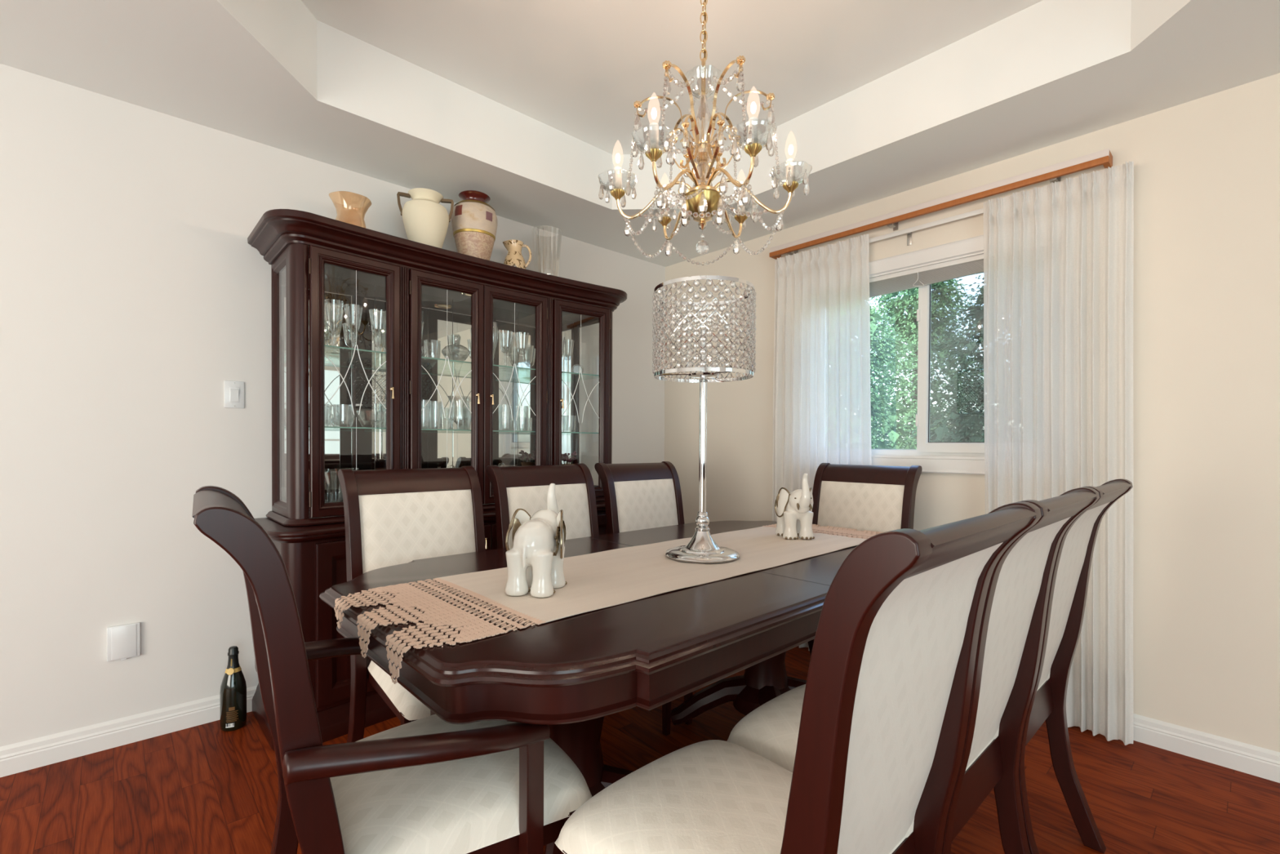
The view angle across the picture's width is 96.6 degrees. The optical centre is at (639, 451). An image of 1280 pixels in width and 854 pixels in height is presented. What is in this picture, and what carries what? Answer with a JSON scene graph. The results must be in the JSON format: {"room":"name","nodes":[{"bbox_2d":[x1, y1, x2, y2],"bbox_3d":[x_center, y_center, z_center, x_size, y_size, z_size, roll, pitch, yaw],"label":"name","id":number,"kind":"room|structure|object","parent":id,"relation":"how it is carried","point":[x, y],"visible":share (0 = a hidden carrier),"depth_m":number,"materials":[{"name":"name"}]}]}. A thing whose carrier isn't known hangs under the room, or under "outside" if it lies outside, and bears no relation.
{"room":"dining room","nodes":[
{"label":"dining room","id":0,"kind":"room"},
{"bbox_2d":[0,63,665,746],"bbox_3d":[-2.130,-0.104,2.115,6.453,2.440,0.150,0,1,-43],"label":"wall","id":1,"kind":"structure","parent":0,"point":[133,286],"depth_m":2.19,"materials":[{"name":"white paint"}]},
{"bbox_2d":[106,622,140,661],"bbox_3d":[-1.964,0.727,2.169,0.094,0.133,0.016,0,1,-43],"label":"wall plate","id":2,"kind":"object","parent":1,"relation":"attached to","point":[123,641],"visible":1,"depth_m":2.16,"materials":[{"name":"white plastic"}]},
{"bbox_2d":[0,685,257,777],"bbox_3d":[-2.085,1.067,2.063,6.137,0.100,0.016,0,1,-43],"label":"baseboard","id":3,"kind":"structure","parent":1,"relation":"attached to","point":[28,754],"depth_m":2.14,"materials":[{"name":"white paint"}]},
{"bbox_2d":[223,380,244,408],"bbox_3d":[-1.705,-0.238,2.396,0.070,0.114,0.012,0,1,-43],"label":"light switch","id":4,"kind":"object","parent":1,"relation":"attached to","point":[233,390],"visible":1,"depth_m":2.39,"materials":[{"name":"white plastic"}]},
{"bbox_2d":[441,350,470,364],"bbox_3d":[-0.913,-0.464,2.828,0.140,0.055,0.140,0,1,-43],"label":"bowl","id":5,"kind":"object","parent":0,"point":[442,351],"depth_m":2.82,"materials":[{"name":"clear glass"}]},
{"bbox_2d":[0,0,1279,266],"bbox_3d":[0.078,-1.535,-0.276,6.153,0.500,6.325,0,1,-43],"label":"ceiling","id":6,"kind":"structure","parent":0,"point":[523,104],"depth_m":2.24,"materials":[{"name":"white paint"}]},
{"bbox_2d":[598,0,812,265],"bbox_3d":[0.189,-1.101,1.701,0.621,1.018,0.603,0,1,-43],"label":"chandelier","id":7,"kind":"object","parent":6,"relation":"hanging from","point":[702,202],"visible":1,"depth_m":1.68,"materials":[{"name":"gold metal"}]},
{"bbox_2d":[0,645,1279,853],"bbox_3d":[0.065,1.180,-0.244,6.153,0.050,6.325,0,1,-43],"label":"floor","id":8,"kind":"structure","parent":0,"point":[203,788],"depth_m":1.87,"materials":[{"name":"red wood"}]},
{"bbox_2d":[219,645,246,731],"bbox_3d":[-1.646,0.953,2.308,0.089,0.327,0.090,0,1,-23],"label":"champagne bottle","id":9,"kind":"object","parent":8,"relation":"on","point":[233,692],"visible":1,"depth_m":2.28,"materials":[{"name":"black glass"}]},
{"bbox_2d":[191,485,591,853],"bbox_3d":[-0.497,0.604,1.191,0.684,1.062,0.653,0,1,-38],"label":"armchair","id":10,"kind":"object","parent":8,"relation":"on","point":[429,784],"visible":0.78,"depth_m":1.03,"materials":[{"name":"brown wood"}]},
{"bbox_2d":[337,466,485,742],"bbox_3d":[-0.651,0.595,1.919,0.491,1.062,0.684,0,1,-43],"label":"dining chair","id":11,"kind":"object","parent":8,"relation":"on","point":[393,517],"visible":0.43,"depth_m":2.01,"materials":[{"name":"beige fabric"}]},
{"bbox_2d":[252,501,606,750],"bbox_3d":[-0.837,0.701,2.864,1.814,0.825,0.522,0,1,-43],"label":"buffet","id":12,"kind":"object","parent":8,"relation":"on","point":[313,557],"visible":0.22,"depth_m":2.21,"materials":[{"name":"brown wood"}]},
{"bbox_2d":[247,208,626,525],"bbox_3d":[-0.847,-0.314,2.869,1.806,1.196,0.477,0,1,-43],"label":"china hutch","id":13,"kind":"object","parent":12,"relation":"on","point":[313,259],"visible":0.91,"depth_m":2.70,"materials":[{"name":"brown wood"}]},
{"bbox_2d":[308,403,328,426],"bbox_3d":[-1.342,-0.150,2.381,0.077,0.095,0.077,0,1,-43],"label":"tumbler","id":14,"kind":"object","parent":13,"relation":"on","point":[327,415],"visible":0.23,"depth_m":2.39,"materials":[{"name":"clear glass"}]},
{"bbox_2d":[328,405,332,426],"bbox_3d":[-1.387,-0.152,2.489,0.077,0.095,0.077,0,1,-16],"label":"tumbler","id":15,"kind":"object","parent":13,"relation":"on","point":[331,415],"visible":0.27,"depth_m":2.50,"materials":[{"name":"clear glass"}]},
{"bbox_2d":[324,298,343,350],"bbox_3d":[-1.293,-0.533,2.406,0.074,0.200,0.076,0,1,-16],"label":"goblet","id":16,"kind":"object","parent":13,"relation":"on","point":[328,348],"visible":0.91,"depth_m":2.41,"materials":[{"name":"clear glass"}]},
{"bbox_2d":[324,471,343,502],"bbox_3d":[-1.335,0.175,2.501,0.110,0.170,0.110,0,1,-43],"label":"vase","id":17,"kind":"object","parent":13,"relation":"on","point":[328,472],"visible":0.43,"depth_m":2.48,"materials":[{"name":"clear glass"}]},
{"bbox_2d":[326,307,343,355],"bbox_3d":[-1.369,-0.535,2.554,0.076,0.200,0.074,0,1,11],"label":"goblet","id":18,"kind":"object","parent":13,"relation":"on","point":[327,353],"visible":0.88,"depth_m":2.55,"materials":[{"name":"clear glass"}]},
{"bbox_2d":[333,404,352,426],"bbox_3d":[-1.269,-0.151,2.435,0.077,0.095,0.077,0,1,11],"label":"tumbler","id":19,"kind":"object","parent":13,"relation":"on","point":[351,419],"visible":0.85,"depth_m":2.42,"materials":[{"name":"clear glass"}]},
{"bbox_2d":[328,195,371,227],"bbox_3d":[-1.256,-1.000,2.474,0.169,0.182,0.163,0,1,-43],"label":"glass vase","id":20,"kind":"object","parent":13,"relation":"on","point":[334,202],"visible":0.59,"depth_m":2.48,"materials":[{"name":"orange glass"}]},
{"bbox_2d":[343,303,362,352],"bbox_3d":[-1.251,-0.534,2.486,0.074,0.200,0.076,1,1,38],"label":"goblet","id":21,"kind":"object","parent":13,"relation":"on","point":[358,323],"visible":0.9,"depth_m":2.49,"materials":[{"name":"clear glass"}]},
{"bbox_2d":[355,410,386,427],"bbox_3d":[-1.198,-0.141,2.542,0.124,0.075,0.123,0,1,-43],"label":"glass bowl","id":22,"kind":"object","parent":13,"relation":"on","point":[370,422],"visible":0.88,"depth_m":2.52,"materials":[{"name":"clear glass"}]},
{"bbox_2d":[368,308,386,355],"bbox_3d":[-1.184,-0.534,2.576,0.074,0.200,0.076,0,1,-25],"label":"goblet","id":23,"kind":"object","parent":13,"relation":"on","point":[370,311],"visible":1,"depth_m":2.57,"materials":[{"name":"clear glass"}]},
{"bbox_2d":[421,311,424,359],"bbox_3d":[-1.049,-0.547,2.687,0.060,0.225,0.060,0,1,-43],"label":"champagne flute","id":24,"kind":"object","parent":13,"relation":"on","point":[422,358],"visible":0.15,"depth_m":2.69,"materials":[{"name":"clear glass"}]},
{"bbox_2d":[396,187,453,248],"bbox_3d":[-1.014,-1.061,2.698,0.208,0.300,0.208,1,1,29],"label":"vase","id":25,"kind":"object","parent":13,"relation":"on","point":[426,221],"visible":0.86,"depth_m":2.63,"materials":[{"name":"beige ceramic"}]},
{"bbox_2d":[425,401,426,428],"bbox_3d":[-1.079,-0.174,2.788,0.069,0.135,0.069,0,1,11],"label":"glass","id":26,"kind":"object","parent":13,"relation":"on","point":[426,402],"visible":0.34,"depth_m":2.79,"materials":[{"name":"clear glass"}]},
{"bbox_2d":[424,400,431,428],"bbox_3d":[-1.019,-0.172,2.680,0.069,0.135,0.069,0,1,-16],"label":"glass","id":27,"kind":"object","parent":13,"relation":"on","point":[429,400],"visible":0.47,"depth_m":2.68,"materials":[{"name":"clear glass"}]},
{"bbox_2d":[423,339,440,361],"bbox_3d":[-1.001,-0.483,2.746,0.077,0.095,0.077,0,1,-43],"label":"tumbler","id":28,"kind":"object","parent":13,"relation":"on","point":[425,359],"visible":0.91,"depth_m":2.75,"materials":[{"name":"clear glass"}]},
{"bbox_2d":[427,402,441,429],"bbox_3d":[-1.030,-0.174,2.861,0.069,0.135,0.069,0,1,-25],"label":"glass","id":29,"kind":"object","parent":13,"relation":"on","point":[440,402],"visible":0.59,"depth_m":2.86,"materials":[{"name":"clear glass"}]},
{"bbox_2d":[427,400,442,429],"bbox_3d":[-0.991,-0.173,2.760,0.069,0.135,0.069,1,1,38],"label":"glass","id":30,"kind":"object","parent":13,"relation":"on","point":[428,401],"visible":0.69,"depth_m":2.75,"materials":[{"name":"clear glass"}]},
{"bbox_2d":[308,427,597,434],"bbox_3d":[-0.878,-0.103,2.903,1.576,0.006,0.337,0,1,-43],"label":"glass shelf","id":31,"kind":"object","parent":13,"relation":"attached to","point":[327,430],"depth_m":2.79,"materials":[{"name":"clear glass"}]},
{"bbox_2d":[441,335,470,364],"bbox_3d":[-0.913,-0.504,2.828,0.140,0.137,0.140,0,1,-43],"label":"dish","id":32,"kind":"object","parent":13,"relation":"on","point":[455,338],"visible":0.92,"depth_m":2.82,"materials":[{"name":"clear glass"}]},
{"bbox_2d":[448,395,471,429],"bbox_3d":[-0.882,-0.188,2.837,0.141,0.165,0.112,0,1,-12],"label":"pitcher","id":33,"kind":"object","parent":13,"relation":"on","point":[459,424],"visible":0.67,"depth_m":2.83,"materials":[{"name":"clear glass"}]},
{"bbox_2d":[461,293,471,297],"bbox_3d":[-0.862,-0.799,2.911,0.096,0.005,0.096,0,1,8],"label":"puck light","id":34,"kind":"object","parent":13,"relation":"on","point":[462,294],"depth_m":2.92,"materials":[{"name":"gold metal"}]},
{"bbox_2d":[451,190,497,260],"bbox_3d":[-0.833,-1.097,2.870,0.225,0.369,0.225,1,1,24],"label":"urn","id":35,"kind":"object","parent":13,"relation":"on","point":[473,221],"visible":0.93,"depth_m":2.79,"materials":[{"name":"beige ceramic"}]},
{"bbox_2d":[493,321,497,367],"bbox_3d":[-0.759,-0.549,2.942,0.060,0.225,0.060,0,1,-43],"label":"champagne flute","id":36,"kind":"object","parent":13,"relation":"on","point":[493,322],"visible":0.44,"depth_m":2.94,"materials":[{"name":"clear glass"}]},
{"bbox_2d":[497,462,505,466],"bbox_3d":[-0.763,0.159,3.141,0.107,0.192,0.103,0,1,-43],"label":"decanter","id":37,"kind":"object","parent":13,"relation":"on","point":[500,464],"visible":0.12,"depth_m":3.13,"materials":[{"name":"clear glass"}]},
{"bbox_2d":[497,404,511,431],"bbox_3d":[-0.704,-0.174,2.972,0.069,0.135,0.069,0,1,11],"label":"glass","id":38,"kind":"object","parent":13,"relation":"on","point":[507,404],"visible":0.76,"depth_m":2.96,"materials":[{"name":"clear glass"}]},
{"bbox_2d":[497,329,512,369],"bbox_3d":[-0.717,-0.537,3.036,0.074,0.200,0.076,0,1,-16],"label":"goblet","id":39,"kind":"object","parent":13,"relation":"on","point":[511,332],"visible":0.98,"depth_m":3.04,"materials":[{"name":"clear glass"}]},
{"bbox_2d":[501,333,514,372],"bbox_3d":[-0.727,-0.539,3.135,0.076,0.200,0.074,0,1,11],"label":"goblet","id":40,"kind":"object","parent":13,"relation":"on","point":[503,345],"visible":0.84,"depth_m":3.13,"materials":[{"name":"clear glass"}]},
{"bbox_2d":[502,239,531,269],"bbox_3d":[-0.659,-1.009,3.019,0.132,0.192,0.120,1,1,38],"label":"pitcher","id":41,"kind":"object","parent":13,"relation":"on","point":[514,257],"visible":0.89,"depth_m":2.99,"materials":[{"name":"beige ceramic"}]},
{"bbox_2d":[515,332,528,370],"bbox_3d":[-0.637,-0.538,3.082,0.074,0.200,0.076,1,1,38],"label":"goblet","id":42,"kind":"object","parent":13,"relation":"on","point":[516,334],"visible":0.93,"depth_m":3.08,"materials":[{"name":"clear glass"}]},
{"bbox_2d":[515,405,528,431],"bbox_3d":[-0.633,-0.175,3.065,0.069,0.135,0.069,0,1,-25],"label":"glass","id":43,"kind":"object","parent":13,"relation":"on","point":[516,406],"visible":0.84,"depth_m":3.06,"materials":[{"name":"clear glass"}]},
{"bbox_2d":[531,227,561,276],"bbox_3d":[-0.518,-1.067,3.163,0.169,0.305,0.169,0,1,-43],"label":"glass vase","id":44,"kind":"object","parent":13,"relation":"on","point":[533,229],"visible":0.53,"depth_m":3.15,"materials":[{"name":"clear glass"}]},
{"bbox_2d":[561,336,564,373],"bbox_3d":[-0.456,-0.538,3.196,0.076,0.200,0.074,0,1,-43],"label":"goblet","id":45,"kind":"object","parent":13,"relation":"on","point":[562,349],"visible":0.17,"depth_m":3.19,"materials":[{"name":"clear glass"}]},
{"bbox_2d":[561,338,573,375],"bbox_3d":[-0.417,-0.539,3.286,0.076,0.200,0.074,0,1,11],"label":"goblet","id":46,"kind":"object","parent":13,"relation":"on","point":[572,343],"visible":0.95,"depth_m":3.28,"materials":[{"name":"clear glass"}]},
{"bbox_2d":[562,415,575,431],"bbox_3d":[-0.406,-0.156,3.262,0.077,0.095,0.077,0,1,11],"label":"tumbler","id":47,"kind":"object","parent":13,"relation":"on","point":[562,415],"visible":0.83,"depth_m":3.25,"materials":[{"name":"clear glass"}]},
{"bbox_2d":[561,451,577,465],"bbox_3d":[-0.420,0.126,3.292,0.150,0.257,0.174,0,1,-11],"label":"figurine","id":48,"kind":"object","parent":13,"relation":"on","point":[565,457],"visible":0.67,"depth_m":3.25,"materials":[{"name":"brown ceramic"}]},
{"bbox_2d":[571,364,583,376],"bbox_3d":[-0.366,-0.475,3.334,0.072,0.072,0.008,0,1,-8],"label":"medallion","id":49,"kind":"object","parent":13,"relation":"on","point":[575,364],"visible":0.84,"depth_m":3.33,"materials":[{"name":"clear glass"}]},
{"bbox_2d":[485,462,671,735],"bbox_3d":[-0.236,0.592,2.304,0.491,1.062,0.684,0,1,-43],"label":"dining chair","id":50,"kind":"object","parent":8,"relation":"on","point":[514,487],"visible":0.32,"depth_m":2.46,"materials":[{"name":"brown wood"}]},
{"bbox_2d":[319,520,857,853],"bbox_3d":[0.160,0.746,1.995,2.120,0.755,1.194,0,1,-43],"label":"dining table","id":51,"kind":"object","parent":8,"relation":"on","point":[568,673],"visible":0.56,"depth_m":1.25,"materials":[{"name":"brown wood"}]},
{"bbox_2d":[333,524,882,684],"bbox_3d":[0.179,0.419,1.972,2.138,0.113,0.558,0,1,-43],"label":"table runner","id":52,"kind":"object","parent":51,"relation":"on","point":[612,577],"visible":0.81,"depth_m":1.53,"materials":[{"name":"fabric"}]},
{"bbox_2d":[505,483,567,597],"bbox_3d":[-0.268,0.230,1.534,0.162,0.273,0.226,0,1,11],"label":"elephant figurine","id":53,"kind":"object","parent":52,"relation":"on","point":[535,553],"visible":1,"depth_m":1.45,"materials":[{"name":"white ceramic"}]},
{"bbox_2d":[652,275,756,563],"bbox_3d":[0.218,-0.096,1.971,0.355,0.918,0.354,0,1,-43],"label":"table lamp","id":54,"kind":"object","parent":52,"relation":"on","point":[702,548],"visible":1,"depth_m":1.88,"materials":[{"name":"silver metal"}]},
{"bbox_2d":[774,473,814,539],"bbox_3d":[0.653,0.225,2.375,0.162,0.273,0.226,0,1,-6],"label":"elephant figurine","id":55,"kind":"object","parent":52,"relation":"on","point":[793,509],"visible":1,"depth_m":2.34,"materials":[{"name":"white ceramic"}]},
{"bbox_2d":[594,461,693,724],"bbox_3d":[0.185,0.590,2.694,0.491,1.062,0.684,0,1,-43],"label":"dining chair","id":56,"kind":"object","parent":8,"relation":"on","point":[637,495],"visible":0.29,"depth_m":2.82,"materials":[{"name":"beige fabric"}]},
{"bbox_2d":[555,502,1041,853],"bbox_3d":[0.229,0.610,1.000,0.491,1.062,0.684,0,1,-43],"label":"dining chair","id":57,"kind":"object","parent":8,"relation":"on","point":[886,704],"visible":1,"depth_m":0.85,"materials":[{"name":"beige fabric"}]},
{"bbox_2d":[808,462,922,655],"bbox_3d":[0.880,0.595,2.575,0.684,1.062,0.491,0,1,-43],"label":"dining chair","id":58,"kind":"object","parent":8,"relation":"on","point":[875,498],"visible":0.23,"depth_m":2.70,"materials":[{"name":"beige fabric"}]},
{"bbox_2d":[726,487,1099,853],"bbox_3d":[0.596,0.608,1.340,0.491,1.062,0.684,0,1,-43],"label":"dining chair","id":59,"kind":"object","parent":8,"relation":"on","point":[1011,638],"visible":0.52,"depth_m":1.27,"materials":[{"name":"beige fabric"}]},
{"bbox_2d":[1018,478,1133,853],"bbox_3d":[0.963,0.606,1.680,0.491,1.062,0.684,0,1,-43],"label":"dining chair","id":60,"kind":"object","parent":8,"relation":"on","point":[1068,593],"visible":0.33,"depth_m":1.63,"materials":[{"name":"brown wood"}]},
{"bbox_2d":[664,72,1279,751],"bbox_3d":[2.383,-0.079,1.883,0.150,2.440,6.325,0,1,-43],"label":"wall","id":61,"kind":"structure","parent":0,"point":[1206,285],"depth_m":2.15,"materials":[{"name":"beige paint"}]},
{"bbox_2d":[869,208,983,245],"bbox_3d":[1.379,-1.073,2.816,0.045,0.072,1.590,0,1,-43],"label":"curtain rod","id":62,"kind":"object","parent":61,"relation":"attached to","point":[908,231],"visible":0.24,"depth_m":2.78,"materials":[{"name":"white plastic"}]},
{"bbox_2d":[772,234,871,650],"bbox_3d":[0.985,-0.009,3.153,0.069,2.241,0.625,0,1,-43],"label":"curtain","id":63,"kind":"object","parent":62,"relation":"hanging from","point":[822,403],"visible":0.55,"depth_m":3.13,"materials":[{"name":"white fabric"}]},
{"bbox_2d":[983,160,1133,745],"bbox_3d":[1.710,0.003,2.369,0.069,2.241,0.540,0,1,-43],"label":"curtain","id":64,"kind":"object","parent":62,"relation":"hanging from","point":[1059,256],"visible":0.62,"depth_m":2.32,"materials":[{"name":"white fabric"}]},
{"bbox_2d":[869,235,984,475],"bbox_3d":[1.429,-0.446,2.892,0.174,1.100,1.330,0,1,-43],"label":"window","id":65,"kind":"structure","parent":61,"relation":"in","point":[940,457],"depth_m":2.85,"materials":[{"name":"white paint"}]},
{"bbox_2d":[869,253,983,297],"bbox_3d":[1.398,-0.861,2.857,0.039,0.114,1.150,0,1,-43],"label":"mini blind","id":66,"kind":"object","parent":65,"relation":"attached to","point":[882,285],"visible":0.52,"depth_m":2.83,"materials":[{"name":"white plastic"}]},
{"bbox_2d":[768,148,1112,259],"bbox_3d":[1.332,-1.162,2.831,0.093,0.062,1.566,0,1,-43],"label":"curtain rod","id":67,"kind":"object","parent":61,"relation":"attached to","point":[1054,172],"visible":0.9,"depth_m":2.62,"materials":[{"name":"orange wood"}]},
{"bbox_2d":[1133,713,1279,782],"bbox_3d":[2.321,1.091,1.835,0.016,0.100,6.309,0,1,-43],"label":"baseboard","id":68,"kind":"structure","parent":61,"relation":"attached to","point":[1248,758],"depth_m":2.08,"materials":[{"name":"white paint"}]},
{"label":"outside","id":69,"kind":"structure","parent":0,"visible":0},
{"bbox_3d":[14.099,1.451,16.502,36.897,0.050,55.000,0,1,-43],"label":"ground","id":70,"kind":"structure","parent":69,"visible":0},
{"bbox_2d":[869,298,941,448],"bbox_3d":[2.356,-0.476,6.871,2.422,4.130,2.408,0,1,-10],"label":"tree","id":71,"kind":"object","parent":70,"relation":"on","point":[877,400],"visible":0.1,"depth_m":6.46,"materials":[{"name":"green plant"}]},
{"bbox_2d":[870,279,984,448],"bbox_3d":[4.492,-1.038,9.252,2.684,5.247,2.676,1,1,36],"label":"tree","id":72,"kind":"object","parent":70,"relation":"on","point":[897,305],"visible":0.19,"depth_m":8.93,"materials":[{"name":"green plant"}]},
{"bbox_2d":[899,273,984,448],"bbox_3d":[3.852,-0.571,5.540,2.410,4.365,2.408,0,1,2],"label":"tree","id":73,"kind":"object","parent":70,"relation":"on","point":[975,422],"visible":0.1,"depth_m":5.67,"materials":[{"name":"green plant"}]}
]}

